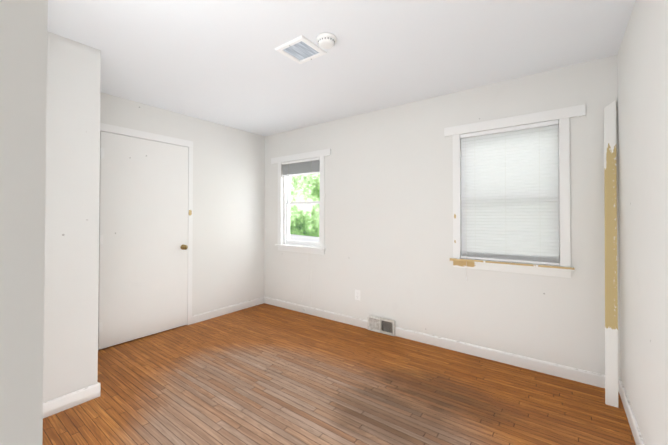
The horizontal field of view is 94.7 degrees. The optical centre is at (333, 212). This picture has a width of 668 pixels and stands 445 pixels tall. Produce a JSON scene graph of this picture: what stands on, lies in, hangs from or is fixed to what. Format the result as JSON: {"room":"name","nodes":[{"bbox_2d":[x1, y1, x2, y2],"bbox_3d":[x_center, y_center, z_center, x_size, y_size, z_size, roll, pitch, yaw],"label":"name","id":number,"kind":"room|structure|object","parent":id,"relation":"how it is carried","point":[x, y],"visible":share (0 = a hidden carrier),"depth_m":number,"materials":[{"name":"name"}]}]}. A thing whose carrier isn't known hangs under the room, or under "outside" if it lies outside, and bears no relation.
{"room":"empty bedroom","nodes":[
{"label":"empty bedroom","id":0,"kind":"room"},
{"bbox_2d":[0,0,47,444],"bbox_3d":[-1.643,0.056,1.258,3.120,2.440,0.120,-1,-1,37],"label":"wall","id":1,"kind":"structure","parent":0,"point":[23,64],"depth_m":0.36,"materials":[{"name":"white paint"}]},
{"bbox_2d":[43,31,100,402],"bbox_3d":[-2.210,0.068,2.168,0.885,2.440,0.665,-1,-1,37],"label":"wall bump-out","id":2,"kind":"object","parent":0,"point":[70,358],"visible":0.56,"depth_m":2.05,"materials":[{"name":"white paint"}]},
{"bbox_2d":[43,382,100,417],"bbox_3d":[-2.201,1.242,2.154,0.899,0.092,0.679,-1,-1,37],"label":"baseboard","id":3,"kind":"structure","parent":2,"relation":"attached to","point":[66,401],"depth_m":2.03,"materials":[{"name":"white paint"}]},
{"bbox_2d":[100,92,264,315],"bbox_3d":[-1.975,0.083,3.329,0.120,2.440,3.050,-1,-1,37],"label":"wall","id":4,"kind":"structure","parent":0,"point":[228,246],"depth_m":3.93,"materials":[{"name":"white paint"}]},
{"bbox_2d":[98,131,187,349],"bbox_3d":[-1.938,0.263,3.225,0.104,2.054,0.855,-1,-1,37],"label":"door","id":5,"kind":"structure","parent":4,"relation":"in","point":[143,253],"depth_m":3.18,"materials":[{"name":"white paint"}]},
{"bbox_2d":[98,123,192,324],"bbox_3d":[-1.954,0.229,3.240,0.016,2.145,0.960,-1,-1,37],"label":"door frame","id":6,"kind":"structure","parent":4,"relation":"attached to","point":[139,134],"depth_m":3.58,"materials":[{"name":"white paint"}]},
{"bbox_2d":[192,297,263,323],"bbox_3d":[-1.345,1.266,4.050,0.014,0.092,1.088,-1,-1,37],"label":"baseboard","id":7,"kind":"structure","parent":4,"relation":"attached to","point":[222,311],"depth_m":3.98,"materials":[{"name":"white paint"}]},
{"bbox_2d":[42,303,635,444],"bbox_3d":[-0.840,1.332,1.686,4.340,0.100,4.610,-1,-1,37],"label":"floor","id":8,"kind":"structure","parent":0,"point":[264,374],"depth_m":2.17,"materials":[{"name":"brown wood"}]},
{"bbox_2d":[604,100,617,407],"bbox_3d":[1.936,0.234,2.154,0.064,2.119,0.018,1,-7,37],"label":"board","id":9,"kind":"object","parent":8,"relation":"on","point":[611,298],"visible":1,"depth_m":2.14,"materials":[{"name":"paint"}]},
{"bbox_2d":[47,0,635,135],"bbox_3d":[-0.840,-1.208,1.719,4.340,0.100,4.610,-1,-1,37],"label":"ceiling","id":10,"kind":"structure","parent":0,"point":[224,62],"depth_m":2.16,"materials":[{"name":"white paint"}]},
{"bbox_2d":[275,35,326,63],"bbox_3d":[-0.234,-1.142,2.184,0.260,0.018,0.260,-1,-1,37],"label":"air vent","id":11,"kind":"object","parent":10,"relation":"in","point":[301,49],"visible":1,"depth_m":2.17,"materials":[{"name":"white metal"}]},
{"bbox_2d":[316,32,336,48],"bbox_3d":[-0.051,-1.129,2.041,0.136,0.048,0.136,-1,-1,37],"label":"smoke detector","id":12,"kind":"object","parent":10,"relation":"attached to","point":[325,40],"visible":1,"depth_m":2.00,"materials":[{"name":"white plastic"}]},
{"bbox_2d":[264,55,620,378],"bbox_3d":[0.488,0.085,3.494,4.340,2.440,0.150,-1,-1,37],"label":"wall","id":13,"kind":"structure","parent":0,"point":[388,211],"depth_m":3.02,"materials":[{"name":"white paint"}]},
{"bbox_2d":[271,149,330,254],"bbox_3d":[-0.437,-0.127,4.148,1.063,1.313,0.195,-1,-1,37],"label":"window","id":14,"kind":"structure","parent":13,"relation":"in","point":[287,202],"depth_m":4.17,"materials":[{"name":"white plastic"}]},
{"bbox_2d":[282,157,319,176],"bbox_3d":[-0.448,-0.601,4.111,0.680,0.195,0.038,-1,-1,37],"label":"window blind","id":15,"kind":"object","parent":14,"relation":"attached to","point":[299,167],"visible":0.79,"depth_m":4.08,"materials":[{"name":"grey fabric"}]},
{"bbox_2d":[355,290,359,299],"bbox_3d":[0.270,0.951,3.546,0.070,0.114,0.007,-1,-1,37],"label":"electrical outlet plate","id":16,"kind":"object","parent":13,"relation":"attached to","point":[357,294],"visible":1,"depth_m":3.54,"materials":[{"name":"white plastic"}]},
{"bbox_2d":[367,315,394,335],"bbox_3d":[0.509,1.221,3.338,0.328,0.160,0.022,-1,-1,37],"label":"air vent","id":17,"kind":"object","parent":13,"relation":"in","point":[381,325],"visible":1,"depth_m":3.33,"materials":[{"name":"metal"}]},
{"bbox_2d":[264,296,619,391],"bbox_3d":[0.520,1.257,3.353,3.840,0.092,0.014,-1,-1,37],"label":"baseboard","id":18,"kind":"structure","parent":13,"relation":"attached to","point":[577,375],"depth_m":2.78,"materials":[{"name":"white paint"}]},
{"bbox_2d":[444,104,585,277],"bbox_3d":[1.524,-0.153,2.694,1.054,1.328,0.195,-1,-1,37],"label":"window","id":19,"kind":"structure","parent":13,"relation":"in","point":[559,192],"depth_m":2.51,"materials":[{"name":"white wood"}]},
{"bbox_2d":[460,120,558,280],"bbox_3d":[1.486,-0.054,2.662,0.741,1.356,0.048,-1,-1,37],"label":"window blind","id":20,"kind":"object","parent":19,"relation":"attached to","point":[509,197],"visible":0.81,"depth_m":2.64,"materials":[{"name":"white fabric"}]},
{"bbox_2d":[617,0,667,444],"bbox_3d":[0.797,0.045,0.394,0.150,2.440,4.460,-1,-1,37],"label":"wall","id":21,"kind":"structure","parent":0,"point":[642,65],"depth_m":1.53,"materials":[{"name":"white paint"}]},
{"bbox_2d":[619,379,644,444],"bbox_3d":[1.219,1.228,1.085,0.014,0.092,2.796,-1,-1,37],"label":"baseboard","id":22,"kind":"structure","parent":21,"relation":"attached to","point":[636,432],"depth_m":1.84,"materials":[{"name":"white paint"}]},
{"label":"outside","id":23,"kind":"structure","parent":0,"visible":0},
{"bbox_2d":[290,173,319,241],"bbox_3d":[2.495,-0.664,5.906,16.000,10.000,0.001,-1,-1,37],"label":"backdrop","id":24,"kind":"structure","parent":23,"point":[305,225],"depth_m":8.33,"materials":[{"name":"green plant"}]}
]}

